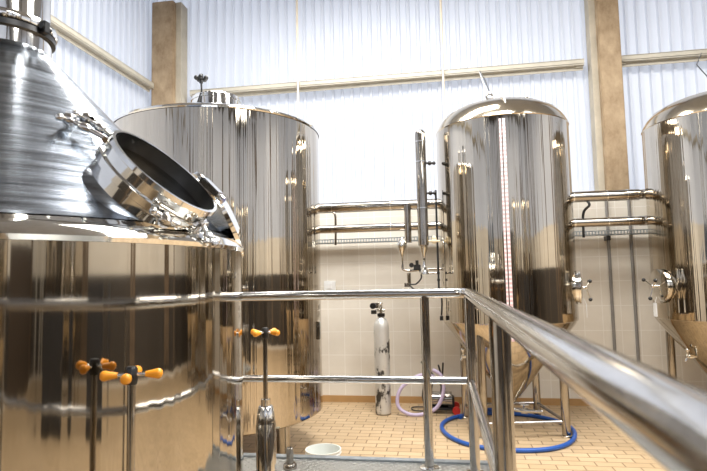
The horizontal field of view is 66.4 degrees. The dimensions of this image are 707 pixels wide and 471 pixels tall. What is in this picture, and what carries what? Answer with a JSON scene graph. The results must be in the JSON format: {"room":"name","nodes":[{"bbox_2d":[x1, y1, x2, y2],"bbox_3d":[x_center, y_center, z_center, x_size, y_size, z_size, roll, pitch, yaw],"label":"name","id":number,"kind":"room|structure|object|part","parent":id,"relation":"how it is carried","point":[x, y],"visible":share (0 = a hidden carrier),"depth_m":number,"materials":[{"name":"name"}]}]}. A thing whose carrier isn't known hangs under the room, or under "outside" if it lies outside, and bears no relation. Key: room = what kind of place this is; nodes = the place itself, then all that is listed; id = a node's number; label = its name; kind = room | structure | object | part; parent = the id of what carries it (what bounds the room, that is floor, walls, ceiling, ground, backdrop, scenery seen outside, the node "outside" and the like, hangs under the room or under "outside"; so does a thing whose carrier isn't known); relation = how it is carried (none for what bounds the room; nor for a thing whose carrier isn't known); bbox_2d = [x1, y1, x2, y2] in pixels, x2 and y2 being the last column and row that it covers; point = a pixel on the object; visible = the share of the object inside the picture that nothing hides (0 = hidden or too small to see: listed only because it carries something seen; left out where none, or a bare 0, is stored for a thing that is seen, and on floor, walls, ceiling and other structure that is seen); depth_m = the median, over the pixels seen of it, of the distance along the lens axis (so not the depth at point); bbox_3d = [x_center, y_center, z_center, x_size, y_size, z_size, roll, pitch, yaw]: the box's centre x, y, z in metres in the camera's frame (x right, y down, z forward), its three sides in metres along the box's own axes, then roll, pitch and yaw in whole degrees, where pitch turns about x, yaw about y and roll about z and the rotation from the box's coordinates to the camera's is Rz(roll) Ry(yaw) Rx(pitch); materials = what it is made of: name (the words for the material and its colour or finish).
{"room":"processing plant","nodes":[
{"label":"processing plant","id":0,"kind":"room"},
{"bbox_2d":[51,0,154,119],"bbox_3d":[-4.148,-1.256,2.575,0.420,6.600,12.790,-2,-5,9],"label":"wall","id":1,"kind":"structure","parent":0,"point":[122,28],"depth_m":7.76,"materials":[{"name":"white corrugated metal cladding"}]},
{"bbox_2d":[51,15,153,91],"bbox_3d":[-4.185,-2.783,2.853,0.160,0.150,11.660,-2,-5,9],"label":"steel purlin","id":2,"kind":"object","parent":1,"relation":"attached to","point":[63,30],"visible":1,"depth_m":7.25,"materials":[{"name":"beige metal"}]},
{"bbox_2d":[396,238,439,288],"bbox_3d":[0.846,0.413,6.943,0.571,0.785,0.140,-2,-5,9],"label":"valve","id":3,"kind":"object","parent":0,"point":[401,245],"visible":0.81,"depth_m":6.93,"materials":[{"name":"silver metal"}]},
{"bbox_2d":[155,0,706,398],"bbox_3d":[2.850,-0.999,7.698,12.590,6.600,0.420,-2,-5,9],"label":"wall","id":4,"kind":"structure","parent":0,"point":[367,134],"depth_m":8.02,"materials":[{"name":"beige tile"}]},
{"bbox_2d":[151,0,186,105],"bbox_3d":[-2.964,-2.053,8.695,0.460,3.420,0.320,-2,-5,9],"label":"concrete column","id":5,"kind":"structure","parent":4,"relation":"attached to","point":[169,18],"depth_m":8.63,"materials":[{"name":"beige concrete"}]},
{"bbox_2d":[296,0,298,117],"bbox_3d":[-0.854,-2.300,8.288,0.036,3.760,0.034,-2,-5,9],"label":"rod","id":6,"kind":"object","parent":4,"relation":"attached to","point":[297,46],"visible":0.48,"depth_m":8.31,"materials":[{"name":"beige paint"}]},
{"bbox_2d":[324,281,335,289],"bbox_3d":[-0.345,0.731,7.855,0.170,0.135,0.040,-2,-5,9],"label":"wall switch","id":7,"kind":"object","parent":4,"relation":"attached to","point":[328,285],"visible":0.91,"depth_m":7.84,"materials":[{"name":"white plastic"}]},
{"bbox_2d":[190,58,583,97],"bbox_3d":[0.345,-2.345,8.218,5.970,0.150,0.160,-2,-5,9],"label":"pipe","id":8,"kind":"object","parent":4,"relation":"attached to","point":[573,64],"visible":0.86,"depth_m":8.10,"materials":[{"name":"beige metal"}]},
{"bbox_2d":[479,72,507,110],"bbox_3d":[1.724,-1.858,6.819,0.049,1.232,2.011,-2,-5,6],"label":"hanging wire","id":9,"kind":"object","parent":8,"relation":"hanging from","point":[503,96],"visible":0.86,"depth_m":6.77,"materials":[{"name":"white plastic"}]},
{"bbox_2d":[439,0,445,119],"bbox_3d":[1.317,-2.372,7.939,0.036,3.760,0.034,-2,-5,9],"label":"rod","id":10,"kind":"object","parent":4,"relation":"attached to","point":[440,1],"visible":0.48,"depth_m":7.94,"materials":[{"name":"beige paint"}]},
{"bbox_2d":[323,395,588,405],"bbox_3d":[2.883,2.229,7.228,11.730,0.090,0.016,-2,-5,9],"label":"baseboard","id":11,"kind":"structure","parent":4,"relation":"attached to","point":[326,398],"depth_m":7.55,"materials":[{"name":"beige tile"}]},
{"bbox_2d":[320,229,647,244],"bbox_3d":[2.303,0.038,7.411,7.408,0.131,0.157,-2,-5,9],"label":"cable tray","id":12,"kind":"object","parent":4,"relation":"attached to","point":[607,237],"visible":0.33,"depth_m":7.29,"materials":[{"name":"metal"}]},
{"bbox_2d":[584,0,629,190],"bbox_3d":[3.562,-2.272,7.647,0.370,3.420,0.320,-2,-5,9],"label":"concrete column","id":13,"kind":"structure","parent":4,"relation":"attached to","point":[602,26],"depth_m":7.51,"materials":[{"name":"beige concrete"}]},
{"bbox_2d":[605,201,616,351],"bbox_3d":[3.451,0.792,7.221,0.040,2.690,0.040,-2,-5,9],"label":"conduit","id":14,"kind":"object","parent":4,"relation":"attached to","point":[606,203],"visible":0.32,"depth_m":7.22,"materials":[{"name":"grey metal"}]},
{"bbox_2d":[627,200,639,361],"bbox_3d":[3.733,0.783,7.176,0.040,2.690,0.040,-2,-5,9],"label":"conduit","id":15,"kind":"object","parent":4,"relation":"attached to","point":[628,201],"visible":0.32,"depth_m":7.17,"materials":[{"name":"grey metal"}]},
{"bbox_2d":[621,49,706,66],"bbox_3d":[6.127,-2.539,7.289,4.850,0.150,0.160,-2,-5,9],"label":"steel purlin","id":16,"kind":"object","parent":4,"relation":"attached to","point":[682,56],"visible":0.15,"depth_m":7.53,"materials":[{"name":"beige metal"}]},
{"bbox_2d":[243,402,663,470],"bbox_3d":[1.926,1.882,1.347,12.150,0.100,12.350,-2,-5,9],"label":"floor","id":17,"kind":"structure","parent":0,"point":[356,427],"depth_m":5.89,"materials":[{"name":"beige tile"}]},
{"bbox_2d":[0,0,244,470],"bbox_3d":[-1.457,-1.132,2.311,1.997,6.200,1.956,-2,-5,9],"label":"kettle","id":18,"kind":"object","parent":17,"relation":"on","point":[115,256],"visible":1,"depth_m":1.69,"materials":[{"name":"metal"}]},
{"bbox_3d":[-0.606,-0.084,2.395,0.220,0.387,0.430,1,-5,-21],"label":"manway lid","id":19,"kind":"part","parent":18,"relation":"part of","materials":[{"name":"silver metal"}]},
{"bbox_2d":[99,365,162,470],"bbox_3d":[-0.592,1.121,1.419,0.126,1.530,0.126,-4,-5,34],"label":"valve","id":20,"kind":"object","parent":17,"relation":"on","point":[129,378],"visible":1,"depth_m":1.46,"materials":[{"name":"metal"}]},
{"bbox_3d":[-0.602,0.622,1.459,0.021,0.435,0.021,0,-5,-11],"label":"stem","id":21,"kind":"part","parent":20,"relation":"part of","materials":[{"name":"metal"}]},
{"bbox_3d":[-0.578,0.381,1.483,0.036,0.011,0.011,0,-5,-11],"label":"arm","id":22,"kind":"part","parent":20,"relation":"part of","materials":[{"name":"silver metal"}]},
{"bbox_2d":[112,74,322,453],"bbox_3d":[-1.417,0.305,5.725,2.172,3.870,2.164,-2,-5,9],"label":"storage tank","id":23,"kind":"object","parent":17,"relation":"on","point":[264,162],"visible":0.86,"depth_m":4.91,"materials":[{"name":"metal"}]},
{"bbox_3d":[-1.553,-1.604,5.525,0.138,0.090,0.143,-2,-5,9],"label":"black knob","id":24,"kind":"part","parent":23,"relation":"part of","materials":[{"name":"plastic"}]},
{"bbox_3d":[-0.666,1.971,5.140,0.124,0.425,0.124,-2,-5,9],"label":"leg","id":25,"kind":"part","parent":23,"relation":"part of","materials":[{"name":"metal"}]},
{"bbox_2d":[305,443,340,455],"bbox_3d":[-0.258,1.983,4.638,0.312,0.295,0.312,-2,-5,9],"label":"bucket","id":26,"kind":"object","parent":17,"relation":"on","point":[323,448],"visible":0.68,"depth_m":4.76,"materials":[{"name":"plastic"}]},
{"bbox_2d":[243,453,489,470],"bbox_3d":[-0.591,1.513,0.887,2.027,0.664,4.980,-2,-5,9],"label":"work platform","id":27,"kind":"object","parent":17,"relation":"on","point":[304,462],"visible":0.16,"depth_m":3.21,"materials":[{"name":"grey metal"}]},
{"bbox_2d":[251,327,279,470],"bbox_3d":[-0.403,0.869,2.482,0.126,0.882,0.126,0,-5,-16],"label":"valve","id":28,"kind":"object","parent":27,"relation":"on","point":[265,421],"visible":1,"depth_m":2.45,"materials":[{"name":"metal"}]},
{"bbox_3d":[-0.408,0.621,2.502,0.021,0.292,0.021,-4,-5,29],"label":"stem","id":29,"kind":"part","parent":28,"relation":"part of","materials":[{"name":"metal"}]},
{"bbox_2d":[283,446,296,470],"bbox_3d":[-0.374,1.306,3.173,0.080,0.121,0.080,-2,-5,9],"label":"pipe stub","id":30,"kind":"object","parent":27,"relation":"on","point":[289,465],"visible":1,"depth_m":3.15,"materials":[{"name":"metal"}]},
{"bbox_2d":[243,288,706,470],"bbox_3d":[-0.565,0.675,0.915,1.860,1.032,4.870,-2,-5,9],"label":"guard rail","id":31,"kind":"object","parent":27,"relation":"on","point":[664,415],"visible":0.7,"depth_m":0.75,"materials":[{"name":"metal"}]},
{"bbox_3d":[-0.202,0.868,3.260,1.750,0.044,0.044,-2,-5,9],"label":"rail","id":32,"kind":"part","parent":31,"relation":"part of","materials":[{"name":"metal"}]},
{"bbox_3d":[0.429,0.849,3.158,0.053,0.995,0.053,-2,-5,9],"label":"post","id":33,"kind":"part","parent":31,"relation":"part of","materials":[{"name":"metal"}]},
{"bbox_3d":[0.671,0.836,3.058,0.057,0.995,0.057,-2,-5,9],"label":"post","id":34,"kind":"part","parent":31,"relation":"part of","materials":[{"name":"metal"}]},
{"bbox_3d":[0.295,0.660,0.751,0.044,0.044,4.770,-2,-5,9],"label":"rail","id":35,"kind":"part","parent":31,"relation":"part of","materials":[{"name":"metal"}]},
{"bbox_3d":[0.405,0.713,1.425,0.057,0.995,0.057,-2,-5,9],"label":"post","id":36,"kind":"part","parent":31,"relation":"part of","materials":[{"name":"metal"}]},
{"bbox_2d":[370,302,390,415],"bbox_3d":[0.354,1.591,7.036,0.242,1.438,0.204,-2,-5,9],"label":"gas cylinder","id":37,"kind":"object","parent":17,"relation":"on","point":[381,325],"visible":1,"depth_m":6.95,"materials":[{"name":"silver metal"}]},
{"bbox_2d":[395,368,445,416],"bbox_3d":[0.851,2.001,6.885,0.635,0.586,0.163,-1,-5,1],"label":"hose","id":38,"kind":"object","parent":17,"relation":"on","point":[402,386],"visible":0.76,"depth_m":6.83,"materials":[{"name":"rubber"}]},
{"bbox_2d":[411,361,440,411],"bbox_3d":[0.982,1.973,7.134,0.471,0.643,0.244,-2,-5,9],"label":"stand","id":39,"kind":"object","parent":17,"relation":"on","point":[421,361],"visible":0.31,"depth_m":7.10,"materials":[{"name":"black metal"}]},
{"bbox_2d":[432,362,460,414],"bbox_3d":[1.186,1.979,7.024,0.442,0.618,0.320,-2,-5,9],"label":"washer","id":40,"kind":"object","parent":17,"relation":"on","point":[448,403],"visible":0.6,"depth_m":6.94,"materials":[{"name":"metal"}]},
{"bbox_3d":[1.129,2.124,7.022,0.300,0.190,0.190,-2,-5,9],"label":"motor","id":41,"kind":"part","parent":40,"relation":"part of","materials":[{"name":"metal"}]},
{"bbox_2d":[440,408,576,452],"bbox_3d":[1.739,2.188,6.173,1.491,0.053,1.722,-2,-5,9],"label":"hose","id":42,"kind":"object","parent":17,"relation":"on","point":[572,440],"visible":0.64,"depth_m":5.72,"materials":[{"name":"rubber"}]},
{"bbox_2d":[435,93,592,440],"bbox_3d":[1.806,0.271,6.411,1.552,3.911,1.552,1,-5,-28],"label":"conical fermenter","id":43,"kind":"object","parent":17,"relation":"on","point":[507,236],"visible":0.84,"depth_m":5.80,"materials":[{"name":"metal"}]},
{"bbox_2d":[320,198,438,244],"bbox_3d":[0.304,-0.175,7.105,1.860,0.573,0.187,-2,-5,9],"label":"pipe","id":44,"kind":"object","parent":43,"relation":"attached to","point":[407,206],"visible":0.84,"depth_m":7.09,"materials":[{"name":"metal"}]},
{"bbox_2d":[415,129,439,273],"bbox_3d":[0.869,-0.405,6.340,0.260,1.714,0.134,-2,-5,9],"label":"pipe","id":45,"kind":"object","parent":43,"relation":"attached to","point":[420,143],"depth_m":6.31,"materials":[{"name":"metal"}]},
{"bbox_2d":[429,190,442,319],"bbox_3d":[0.904,0.224,6.319,0.241,1.523,0.061,-2,-5,9],"label":"pipe","id":46,"kind":"object","parent":43,"relation":"attached to","point":[436,216],"visible":0.74,"depth_m":6.31,"materials":[{"name":"metal"}]},
{"bbox_3d":[1.383,1.648,6.743,0.092,1.175,0.092,-2,-5,9],"label":"leg","id":47,"kind":"part","parent":43,"relation":"part of","materials":[{"name":"metal"}]},
{"bbox_3d":[1.395,1.578,5.855,0.092,1.175,0.092,-2,-5,9],"label":"leg","id":48,"kind":"part","parent":43,"relation":"part of","materials":[{"name":"metal"}]},
{"bbox_3d":[2.273,1.631,6.757,0.092,1.175,0.092,-2,-5,9],"label":"leg","id":49,"kind":"part","parent":43,"relation":"part of","materials":[{"name":"metal"}]},
{"bbox_3d":[2.285,1.560,5.869,0.092,1.175,0.092,-2,-5,9],"label":"leg","id":50,"kind":"part","parent":43,"relation":"part of","materials":[{"name":"metal"}]},
{"bbox_2d":[641,91,706,377],"bbox_3d":[4.177,0.226,6.027,1.554,3.841,1.552,3,-6,-42],"label":"conical fermenter","id":51,"kind":"object","parent":17,"relation":"on","point":[674,138],"visible":0.95,"depth_m":5.78,"materials":[{"name":"metal"}]},
{"bbox_2d":[572,189,646,237],"bbox_3d":[3.118,-0.276,6.634,1.088,0.582,0.225,-2,-5,9],"label":"pipe","id":52,"kind":"object","parent":51,"relation":"attached to","point":[626,194],"visible":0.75,"depth_m":6.63,"materials":[{"name":"metal"}]},
{"bbox_3d":[3.754,1.569,6.362,0.092,1.175,0.092,-2,-5,9],"label":"leg","id":53,"kind":"part","parent":51,"relation":"part of","materials":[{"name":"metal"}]},
{"bbox_2d":[696,53,706,76],"bbox_3d":[4.321,-2.101,6.711,0.109,0.870,1.527,-4,-5,31],"label":"wire","id":54,"kind":"object","parent":51,"relation":"attached to","point":[701,53],"visible":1,"depth_m":6.58,"materials":[{"name":"metal"}]}
]}

